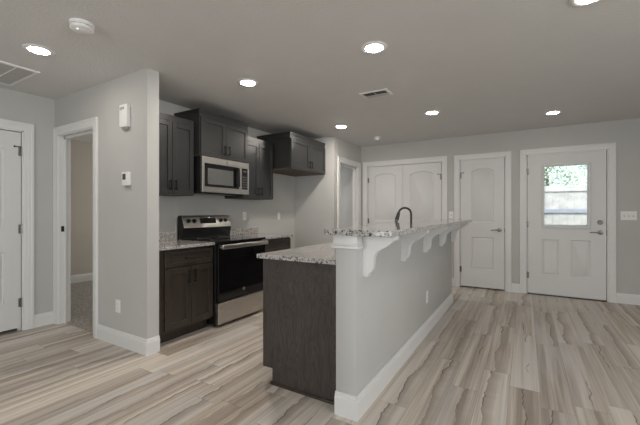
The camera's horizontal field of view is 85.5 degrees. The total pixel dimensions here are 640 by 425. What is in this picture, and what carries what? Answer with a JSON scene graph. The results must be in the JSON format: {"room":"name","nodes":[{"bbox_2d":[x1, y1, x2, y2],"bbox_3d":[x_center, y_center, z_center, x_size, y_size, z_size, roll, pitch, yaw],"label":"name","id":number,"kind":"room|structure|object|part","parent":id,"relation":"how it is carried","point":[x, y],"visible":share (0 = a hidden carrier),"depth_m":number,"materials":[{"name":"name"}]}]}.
{"room":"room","nodes":[
{"label":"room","id":0,"kind":"room"},
{"bbox_2d":[0,87,54,314],"bbox_3d":[-4.197,-0.006,1.716,0.110,2.440,4.885,0,0,31],"label":"wall","id":1,"kind":"structure","parent":0,"point":[18,106],"depth_m":3.68,"materials":[{"name":"beige paint"}]},
{"bbox_2d":[0,130,21,331],"bbox_3d":[-3.246,0.185,3.189,0.103,1.988,0.810,0,0,31],"label":"door","id":2,"kind":"structure","parent":1,"relation":"in","point":[10,142],"depth_m":3.47,"materials":[{"name":"white paint"}]},
{"bbox_2d":[0,118,33,329],"bbox_3d":[-3.296,0.149,3.213,0.130,2.130,1.010,0,0,31],"label":"trim","id":3,"kind":"structure","parent":1,"relation":"attached to","point":[26,130],"depth_m":3.56,"materials":[{"name":"white paint"}]},
{"bbox_2d":[34,311,52,327],"bbox_3d":[-4.115,1.147,1.731,0.015,0.135,4.775,0,0,31],"label":"baseboard","id":4,"kind":"structure","parent":1,"relation":"attached to","point":[42,319],"depth_m":3.69,"materials":[{"name":"white paint"}]},
{"bbox_2d":[71,139,92,275],"bbox_3d":[-2.647,-0.006,5.570,3.160,2.440,3.325,0,0,31],"label":"wall","id":5,"kind":"structure","parent":0,"point":[81,151],"depth_m":5.98,"materials":[{"name":"paint"}]},
{"bbox_2d":[71,273,92,283],"bbox_3d":[-3.910,1.144,6.327,0.015,0.140,3.113,0,0,31],"label":"baseboard","id":6,"kind":"structure","parent":5,"relation":"attached to","point":[88,276],"depth_m":5.97,"materials":[{"name":"white paint"}]},
{"bbox_2d":[55,68,159,355],"bbox_3d":[-3.087,-0.006,3.954,3.854,2.440,0.127,0,0,31],"label":"wall","id":7,"kind":"structure","parent":0,"point":[128,218],"depth_m":3.08,"materials":[{"name":"beige paint"}]},
{"bbox_2d":[53,117,97,338],"bbox_3d":[-2.497,0.149,3.599,0.888,2.130,0.130,0,0,31],"label":"trim","id":8,"kind":"structure","parent":7,"relation":"attached to","point":[62,135],"depth_m":3.75,"materials":[{"name":"white paint"}]},
{"bbox_2d":[116,299,119,312],"bbox_3d":[-1.843,0.859,3.154,0.072,0.117,0.009,0,0,31],"label":"power outlet","id":9,"kind":"object","parent":7,"relation":"attached to","point":[117,301],"visible":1,"depth_m":3.15,"materials":[{"name":"white plastic"}]},
{"bbox_2d":[119,103,129,130],"bbox_3d":[-1.731,-0.839,3.068,0.114,0.224,0.041,0,0,31],"label":"door chime","id":10,"kind":"object","parent":7,"relation":"attached to","point":[124,110],"visible":1,"depth_m":3.04,"materials":[{"name":"white plastic"}]},
{"bbox_2d":[122,172,131,187],"bbox_3d":[-1.714,-0.285,3.065,0.113,0.138,0.030,0,0,31],"label":"thermostat","id":11,"kind":"object","parent":7,"relation":"attached to","point":[126,176],"visible":1,"depth_m":3.05,"materials":[{"name":"white plastic"}]},
{"bbox_2d":[159,100,294,247],"bbox_3d":[-1.230,-0.006,4.755,0.110,2.440,3.147,0,0,31],"label":"wall","id":12,"kind":"structure","parent":0,"point":[260,214],"depth_m":4.86,"materials":[{"name":"beige paint"}]},
{"bbox_2d":[159,232,175,240],"bbox_3d":[-1.809,0.273,3.651,0.020,0.082,0.651,0,0,31],"label":"backsplash","id":13,"kind":"structure","parent":12,"relation":"attached to","point":[162,236],"depth_m":3.83,"materials":[{"name":"white stone"}]},
{"bbox_2d":[159,112,193,195],"bbox_3d":[-1.661,-0.583,3.561,0.364,0.813,0.647,0,0,31],"label":"upper cabinet","id":14,"kind":"object","parent":12,"relation":"attached to","point":[176,134],"visible":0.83,"depth_m":3.57,"materials":[{"name":"grey wood"}]},
{"bbox_3d":[-1.582,-0.552,3.423,0.020,0.745,0.262,0,0,31],"label":"door","id":15,"kind":"part","parent":14,"relation":"part of","materials":[{"name":"grey wood"}]},
{"bbox_3d":[-1.685,-0.182,3.576,0.307,0.012,0.641,0,0,31],"label":"panel","id":16,"kind":"part","parent":14,"relation":"part of","materials":[{"name":"brown wood"}]},
{"bbox_3d":[-1.679,-0.958,3.572,0.322,0.062,0.647,0,0,31],"label":"rail","id":17,"kind":"part","parent":14,"relation":"part of","materials":[{"name":"grey wood"}]},
{"bbox_3d":[-1.446,-0.552,3.652,0.020,0.745,0.261,0,0,31],"label":"door","id":18,"kind":"part","parent":14,"relation":"part of","materials":[{"name":"grey wood"}]},
{"bbox_2d":[174,108,248,162],"bbox_3d":[-1.260,-0.865,4.139,0.462,0.508,0.776,0,0,31],"label":"upper cabinet","id":19,"kind":"object","parent":12,"relation":"attached to","point":[216,135],"visible":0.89,"depth_m":3.93,"materials":[{"name":"grey wood"}]},
{"bbox_3d":[-1.276,-1.077,4.149,0.424,0.083,0.776,0,0,31],"label":"crown moulding","id":20,"kind":"part","parent":19,"relation":"part of","materials":[{"name":"grey wood"}]},
{"bbox_3d":[-1.193,-0.824,3.886,0.020,0.417,0.364,0,0,31],"label":"door","id":21,"kind":"part","parent":19,"relation":"part of","materials":[{"name":"grey wood"}]},
{"bbox_2d":[194,156,248,195],"bbox_3d":[-1.252,-0.407,4.136,0.478,0.402,0.730,0,0,31],"label":"microwave","id":22,"kind":"object","parent":19,"relation":"attached to","point":[213,176],"visible":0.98,"depth_m":3.95,"materials":[{"name":"silver metal"}]},
{"bbox_3d":[-1.127,-0.406,3.981,0.027,0.257,0.532,0,0,31],"label":"door","id":23,"kind":"part","parent":22,"relation":"part of","materials":[{"name":"black glass"}]},
{"bbox_3d":[-0.984,-0.409,4.159,0.040,0.227,0.033,0,0,31],"label":"door handle","id":24,"kind":"part","parent":22,"relation":"part of","materials":[{"name":"black ceramic"}]},
{"bbox_3d":[-0.942,-0.406,4.291,0.028,0.257,0.107,0,0,31],"label":"control panel","id":25,"kind":"part","parent":22,"relation":"part of","materials":[{"name":"black glass"}]},
{"bbox_3d":[-1.006,-0.824,4.202,0.020,0.417,0.364,0,0,31],"label":"door","id":26,"kind":"part","parent":19,"relation":"part of","materials":[{"name":"grey wood"}]},
{"bbox_2d":[230,228,257,234],"bbox_3d":[-1.086,0.273,4.867,0.020,0.082,0.643,0,0,31],"label":"backsplash","id":27,"kind":"structure","parent":12,"relation":"attached to","point":[244,230],"depth_m":4.87,"materials":[{"name":"white stone"}]},
{"bbox_2d":[225,136,272,199],"bbox_3d":[-0.951,-0.583,4.757,0.364,0.813,0.621,0,0,31],"label":"upper cabinet","id":28,"kind":"object","parent":12,"relation":"attached to","point":[260,152],"visible":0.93,"depth_m":4.69,"materials":[{"name":"grey wood"}]},
{"bbox_3d":[-0.975,-0.182,4.771,0.307,0.012,0.615,0,0,31],"label":"panel","id":29,"kind":"part","parent":28,"relation":"part of","materials":[{"name":"brown wood"}]},
{"bbox_3d":[-0.910,-0.552,4.555,0.020,0.745,0.304,0,0,31],"label":"door","id":30,"kind":"part","parent":28,"relation":"part of","materials":[{"name":"grey wood"}]},
{"bbox_3d":[-0.969,-0.958,4.767,0.322,0.062,0.621,0,0,31],"label":"rail","id":31,"kind":"part","parent":28,"relation":"part of","materials":[{"name":"grey wood"}]},
{"bbox_3d":[-0.753,-0.552,4.819,0.020,0.745,0.303,0,0,31],"label":"door","id":32,"kind":"part","parent":28,"relation":"part of","materials":[{"name":"grey wood"}]},
{"bbox_2d":[257,131,324,176],"bbox_3d":[-0.410,-0.868,5.389,0.649,0.513,0.991,0,0,31],"label":"upper cabinet","id":33,"kind":"object","parent":12,"relation":"attached to","point":[294,154],"visible":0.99,"depth_m":5.05,"materials":[{"name":"grey wood"}]},
{"bbox_3d":[-0.426,-1.083,5.399,0.611,0.083,0.991,0,0,31],"label":"crown moulding","id":34,"kind":"part","parent":33,"relation":"part of","materials":[{"name":"grey wood"}]},
{"bbox_3d":[-0.430,-0.617,5.410,0.592,0.012,0.969,0,0,31],"label":"panel","id":35,"kind":"part","parent":33,"relation":"part of","materials":[{"name":"brown wood"}]},
{"bbox_3d":[-0.285,-0.826,5.049,0.020,0.422,0.482,0,0,31],"label":"door","id":36,"kind":"part","parent":33,"relation":"part of","materials":[{"name":"grey wood"}]},
{"bbox_3d":[-0.040,-0.826,5.462,0.020,0.422,0.471,0,0,31],"label":"door","id":37,"kind":"part","parent":33,"relation":"part of","materials":[{"name":"grey wood"}]},
{"bbox_2d":[295,136,336,247],"bbox_3d":[-0.078,-0.006,5.837,0.766,2.440,0.110,0,0,31],"label":"wall","id":38,"kind":"structure","parent":0,"point":[315,195],"depth_m":5.74,"materials":[{"name":"beige paint"}]},
{"bbox_2d":[0,0,639,146],"bbox_3d":[-0.649,-1.286,2.130,10.310,0.120,9.220,0,0,31],"label":"ceiling","id":39,"kind":"structure","parent":0,"point":[487,66],"depth_m":2.80,"materials":[{"name":"paint"}]},
{"bbox_2d":[0,61,39,85],"bbox_3d":[-2.875,-1.220,2.919,0.615,0.012,0.625,0,0,31],"label":"ceiling vent","id":40,"kind":"object","parent":39,"relation":"in","point":[10,74],"visible":1,"depth_m":3.04,"materials":[{"name":"white plastic"}]},
{"bbox_2d":[22,44,54,55],"bbox_3d":[-2.127,-1.218,2.618,0.198,0.015,0.198,0,0,31],"label":"recessed light","id":41,"kind":"object","parent":39,"relation":"in","point":[40,50],"visible":1,"depth_m":2.60,"materials":[{"name":"white plastic"}]},
{"bbox_2d":[28,47,48,53],"bbox_3d":[-2.127,-1.218,2.618,0.126,0.014,0.126,0,0,31],"label":"diffuser","id":42,"kind":"object","parent":41,"relation":"attached to","point":[35,50],"depth_m":2.60,"materials":[{"name":"white plastic"}]},
{"bbox_2d":[68,18,94,34],"bbox_3d":[-1.552,-1.199,2.257,0.144,0.054,0.144,0,0,31],"label":"smoke detector","id":43,"kind":"object","parent":39,"relation":"attached to","point":[81,26],"visible":1,"depth_m":2.22,"materials":[{"name":"white plastic"}]},
{"bbox_2d":[237,78,258,86],"bbox_3d":[-0.681,-1.218,3.276,0.198,0.015,0.198,0,0,31],"label":"recessed light","id":44,"kind":"object","parent":39,"relation":"in","point":[246,82],"visible":1,"depth_m":3.25,"materials":[{"name":"white plastic"}]},
{"bbox_2d":[241,81,254,85],"bbox_3d":[-0.681,-1.218,3.276,0.126,0.014,0.126,0,0,31],"label":"diffuser","id":45,"kind":"object","parent":44,"relation":"attached to","point":[244,83],"depth_m":3.27,"materials":[{"name":"white plastic"}]},
{"bbox_2d":[334,125,347,128],"bbox_3d":[0.301,-1.218,4.962,0.198,0.015,0.198,0,0,31],"label":"recessed light","id":46,"kind":"object","parent":39,"relation":"in","point":[336,126],"visible":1,"depth_m":4.93,"materials":[{"name":"white plastic"}]},
{"bbox_2d":[361,41,387,53],"bbox_3d":[0.403,-1.218,2.579,0.198,0.015,0.198,0,0,31],"label":"recessed light","id":47,"kind":"object","parent":39,"relation":"in","point":[373,47],"visible":1,"depth_m":2.56,"materials":[{"name":"white plastic"}]},
{"bbox_2d":[366,44,382,51],"bbox_3d":[0.403,-1.218,2.579,0.126,0.014,0.126,0,0,31],"label":"diffuser","id":48,"kind":"object","parent":47,"relation":"attached to","point":[369,47],"depth_m":2.56,"materials":[{"name":"white plastic"}]},
{"bbox_2d":[359,88,392,98],"bbox_3d":[0.582,-1.221,3.591,0.304,0.010,0.200,0,0,31],"label":"ceiling vent","id":49,"kind":"object","parent":39,"relation":"in","point":[382,92],"visible":1,"depth_m":3.57,"materials":[{"name":"white plastic"}]},
{"bbox_2d":[424,110,439,114],"bbox_3d":[1.380,-1.218,4.263,0.198,0.015,0.198,0,0,31],"label":"recessed light","id":50,"kind":"object","parent":39,"relation":"in","point":[431,112],"visible":1,"depth_m":4.23,"materials":[{"name":"white plastic"}]},
{"bbox_2d":[544,110,562,114],"bbox_3d":[2.871,-1.218,4.264,0.198,0.015,0.198,0,0,31],"label":"recessed light","id":51,"kind":"object","parent":39,"relation":"in","point":[553,112],"visible":1,"depth_m":4.23,"materials":[{"name":"white plastic"}]},
{"bbox_2d":[569,0,600,6],"bbox_3d":[1.533,-1.218,1.962,0.198,0.015,0.198,0,0,31],"label":"recessed light","id":52,"kind":"object","parent":39,"relation":"in","point":[577,3],"visible":1,"depth_m":2.01,"materials":[{"name":"white plastic"}]},
{"bbox_2d":[576,0,594,2],"bbox_3d":[1.533,-1.218,1.962,0.126,0.014,0.126,0,0,31],"label":"diffuser","id":53,"kind":"object","parent":52,"relation":"attached to","point":[577,1],"depth_m":2.00,"materials":[{"name":"white plastic"}]},
{"bbox_2d":[0,280,639,424],"bbox_3d":[-0.606,1.261,2.104,10.210,0.106,9.220,0,0,31],"label":"floor","id":54,"kind":"structure","parent":0,"point":[495,356],"depth_m":2.58,"materials":[{"name":"plastic"}]},
{"bbox_2d":[159,245,212,343],"bbox_3d":[-1.532,0.779,3.485,0.662,0.869,0.647,0,0,31],"label":"base cabinet","id":55,"kind":"object","parent":54,"relation":"on","point":[185,274],"visible":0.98,"depth_m":3.33,"materials":[{"name":"brown wood"}]},
{"bbox_3d":[-1.335,0.806,3.255,0.020,0.560,0.285,0,0,31],"label":"door","id":56,"kind":"part","parent":55,"relation":"part of","materials":[{"name":"brown wood"}]},
{"bbox_2d":[159,232,214,250],"bbox_3d":[-1.537,0.288,3.490,0.651,0.112,0.651,0,0,31],"label":"countertop","id":57,"kind":"structure","parent":55,"relation":"on","point":[167,241],"depth_m":3.53,"materials":[{"name":"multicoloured stone"}]},
{"bbox_3d":[-1.266,0.440,3.372,0.020,0.148,0.557,0,0,31],"label":"drawer","id":58,"kind":"part","parent":55,"relation":"part of","materials":[{"name":"brown wood"}]},
{"bbox_3d":[-1.192,0.806,3.497,0.020,0.560,0.268,0,0,31],"label":"door","id":59,"kind":"part","parent":55,"relation":"part of","materials":[{"name":"brown wood"}]},
{"bbox_2d":[177,215,267,325],"bbox_3d":[-1.123,0.627,4.069,0.726,1.174,0.756,0,0,31],"label":"range","id":60,"kind":"object","parent":54,"relation":"on","point":[237,269],"visible":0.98,"depth_m":3.91,"materials":[{"name":"black metal"}]},
{"bbox_3d":[-1.386,0.112,4.238,0.101,0.144,0.730,0,0,31],"label":"control panel","id":61,"kind":"part","parent":60,"relation":"part of","materials":[{"name":"silver metal"}]},
{"bbox_2d":[177,235,264,243],"bbox_3d":[-1.144,0.321,4.081,0.665,0.026,0.756,0,0,31],"label":"cooktop","id":62,"kind":"object","parent":60,"relation":"in","point":[218,239],"depth_m":4.01,"materials":[{"name":"black glass"}]},
{"bbox_3d":[-0.882,1.067,3.925,0.045,0.223,0.750,0,0,31],"label":"storage drawer","id":63,"kind":"part","parent":60,"relation":"part of","materials":[{"name":"silver metal"}]},
{"bbox_3d":[-0.881,0.643,3.925,0.047,0.606,0.750,0,0,31],"label":"oven door","id":64,"kind":"part","parent":60,"relation":"part of","materials":[{"name":"black glass"}]},
{"bbox_3d":[-0.837,0.365,3.899,0.060,0.046,0.732,0,0,31],"label":"oven handle","id":65,"kind":"part","parent":60,"relation":"part of","materials":[{"name":"silver metal"}]},
{"bbox_2d":[265,237,290,252],"bbox_3d":[-0.814,0.779,4.695,0.662,0.869,0.618,0,0,31],"label":"base cabinet","id":66,"kind":"object","parent":54,"relation":"on","point":[277,244],"visible":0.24,"depth_m":4.56,"materials":[{"name":"brown wood"}]},
{"bbox_2d":[230,228,292,239],"bbox_3d":[-0.815,0.288,4.706,0.651,0.112,0.643,0,0,31],"label":"countertop","id":67,"kind":"structure","parent":66,"relation":"on","point":[253,232],"depth_m":4.77,"materials":[{"name":"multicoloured stone"}]},
{"bbox_2d":[263,259,335,404],"bbox_3d":[0.590,0.772,3.576,0.663,0.884,2.927,0,0,31],"label":"base cabinet","id":68,"kind":"object","parent":54,"relation":"on","point":[299,298],"visible":0.32,"depth_m":2.31,"materials":[{"name":"brown wood"}]},
{"bbox_2d":[257,242,335,264],"bbox_3d":[0.592,0.314,3.581,0.666,0.030,2.977,0,0,31],"label":"countertop","id":69,"kind":"structure","parent":68,"relation":"on","point":[323,253],"depth_m":2.43,"materials":[{"name":"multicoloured stone"}]},
{"bbox_2d":[395,207,411,222],"bbox_3d":[0.927,0.121,3.822,0.204,0.356,0.096,0,0,31],"label":"faucet","id":70,"kind":"object","parent":69,"relation":"on","point":[407,208],"visible":0.7,"depth_m":3.83,"materials":[{"name":"black metal"}]},
{"bbox_3d":[0.635,1.205,3.550,0.559,0.018,2.927,0,0,31],"label":"shoe moulding","id":71,"kind":"part","parent":68,"relation":"part of","materials":[{"name":"brown wood"}]},
{"bbox_2d":[340,166,352,227],"bbox_3d":[-0.739,-0.006,6.957,2.826,2.440,1.010,0,0,31],"label":"wall","id":72,"kind":"structure","parent":0,"point":[346,174],"depth_m":6.67,"materials":[{"name":"beige paint"}]},
{"bbox_2d":[337,138,360,162],"bbox_3d":[0.479,-0.006,6.132,0.110,2.440,0.966,0,0,31],"label":"wall","id":73,"kind":"structure","parent":0,"point":[345,149],"depth_m":6.06,"materials":[{"name":"beige paint"}]},
{"bbox_2d":[337,156,360,227],"bbox_3d":[0.480,0.149,6.114,0.130,2.130,0.915,0,0,31],"label":"trim","id":74,"kind":"structure","parent":73,"relation":"attached to","point":[356,166],"depth_m":6.41,"materials":[{"name":"white paint"}]},
{"bbox_2d":[331,223,468,421],"bbox_3d":[1.013,0.675,3.317,0.370,1.078,3.092,0,0,31],"label":"wall","id":75,"kind":"structure","parent":0,"point":[383,315],"depth_m":2.35,"materials":[{"name":"beige paint"}]},
{"bbox_3d":[0.162,0.177,2.070,0.179,0.082,0.080,0,0,31],"label":"cap moulding","id":76,"kind":"part","parent":75,"relation":"part of","materials":[{"name":"white paint"}]},
{"bbox_3d":[0.939,1.147,3.365,0.151,0.135,3.085,0,0,31],"label":"baseboard","id":77,"kind":"part","parent":75,"relation":"part of","materials":[{"name":"white paint"}]},
{"bbox_2d":[324,219,470,236],"bbox_3d":[1.009,0.118,3.310,0.425,0.034,3.187,0,0,31],"label":"countertop","id":78,"kind":"structure","parent":75,"relation":"on","point":[403,228],"depth_m":2.21,"materials":[{"name":"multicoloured stone"}]},
{"bbox_2d":[361,118,639,294],"bbox_3d":[3.408,-0.006,5.019,6.284,2.440,0.110,0,0,31],"label":"wall","id":79,"kind":"structure","parent":0,"point":[626,132],"depth_m":4.99,"materials":[{"name":"beige paint"}]},
{"bbox_2d":[368,162,441,224],"bbox_3d":[1.455,0.181,6.105,1.332,2.025,0.097,0,0,31],"label":"door","id":80,"kind":"structure","parent":79,"relation":"in","point":[417,187],"depth_m":6.10,"materials":[{"name":"white paint"}]},
{"bbox_2d":[363,156,446,225],"bbox_3d":[1.482,0.141,6.150,1.513,2.145,0.130,0,0,31],"label":"trim","id":81,"kind":"structure","parent":79,"relation":"attached to","point":[443,159],"depth_m":6.07,"materials":[{"name":"white paint"}]},
{"bbox_2d":[449,211,452,218],"bbox_3d":[2.154,0.049,5.689,0.072,0.117,0.017,0,0,31],"label":"light switch","id":82,"kind":"object","parent":79,"relation":"attached to","point":[450,212],"visible":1,"depth_m":5.69,"materials":[{"name":"white plastic"}]},
{"bbox_2d":[460,158,504,289],"bbox_3d":[2.548,0.178,5.457,0.650,2.028,0.095,0,0,31],"label":"door","id":83,"kind":"structure","parent":79,"relation":"in","point":[482,181],"depth_m":5.46,"materials":[{"name":"white paint"}]},
{"bbox_2d":[454,151,510,291],"bbox_3d":[2.576,0.144,5.501,0.823,2.140,0.130,0,0,31],"label":"trim","id":84,"kind":"structure","parent":79,"relation":"attached to","point":[505,154],"depth_m":5.35,"materials":[{"name":"white paint"}]},
{"bbox_2d":[452,278,639,304],"bbox_3d":[4.043,1.147,4.569,4.512,0.135,0.015,0,0,31],"label":"baseboard","id":85,"kind":"structure","parent":79,"relation":"attached to","point":[633,299],"depth_m":4.58,"materials":[{"name":"white paint"}]},
{"bbox_2d":[527,150,606,299],"bbox_3d":[3.479,0.176,4.915,0.932,2.035,0.112,0,0,31],"label":"door","id":86,"kind":"structure","parent":79,"relation":"in","point":[568,259],"depth_m":4.89,"materials":[{"name":"white paint"}]},
{"bbox_2d":[545,167,586,225],"bbox_3d":[3.499,-0.217,4.936,0.495,0.824,0.017,0,0,31],"label":"window","id":87,"kind":"structure","parent":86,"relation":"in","point":[569,224],"depth_m":4.92,"materials":[{"name":"clear glass"}]},
{"bbox_3d":[3.495,-0.231,4.929,0.563,0.920,0.070,0,0,31],"label":"glass frame","id":88,"kind":"part","parent":86,"relation":"part of","materials":[{"name":"white paint"}]},
{"bbox_2d":[527,292,606,301],"bbox_3d":[3.502,1.208,4.950,0.916,0.012,0.112,0,0,31],"label":"threshold","id":89,"kind":"object","parent":79,"relation":"attached to","point":[527,292],"depth_m":4.90,"materials":[{"name":"brown metal"}]},
{"bbox_2d":[520,142,615,302],"bbox_3d":[3.502,0.141,4.951,1.116,2.145,0.130,0,0,31],"label":"trim","id":90,"kind":"structure","parent":79,"relation":"attached to","point":[610,148],"depth_m":4.71,"materials":[{"name":"white paint"}]},
{"bbox_2d":[621,211,636,219],"bbox_3d":[4.065,0.049,4.554,0.164,0.117,0.017,0,0,31],"label":"light switch","id":91,"kind":"object","parent":79,"relation":"attached to","point":[625,215],"visible":1,"depth_m":4.55,"materials":[{"name":"white plastic"}]},
{"label":"outside","id":92,"kind":"structure","parent":0,"visible":0},
{"bbox_3d":[14.334,1.424,12.487,12.100,0.180,23.890,0,0,31],"label":"ground","id":93,"kind":"structure","parent":92,"visible":0},
{"bbox_2d":[545,185,586,225],"bbox_3d":[7.692,0.360,7.019,6.060,1.988,0.155,0,0,31],"label":"privacy fence","id":94,"kind":"object","parent":93,"relation":"on","point":[551,204],"visible":0.15,"depth_m":8.19,"materials":[{"name":"white wood"}]},
{"bbox_3d":[7.686,-0.508,7.068,6.000,0.045,0.033,0,0,31],"label":"rail","id":95,"kind":"part","parent":94,"relation":"part of","materials":[{"name":"white wood"}]},
{"bbox_3d":[7.683,-0.024,7.064,6.000,0.095,0.043,0,0,31],"label":"rail","id":96,"kind":"part","parent":94,"relation":"part of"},
{"bbox_2d":[545,165,586,185],"bbox_3d":[6.933,-0.526,10.539,2.652,3.790,2.809,0,0,31],"label":"broadleaf tree","id":97,"kind":"object","parent":93,"relation":"on","point":[547,169],"visible":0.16,"depth_m":10.23,"materials":[{"name":"green plant"}]}
]}

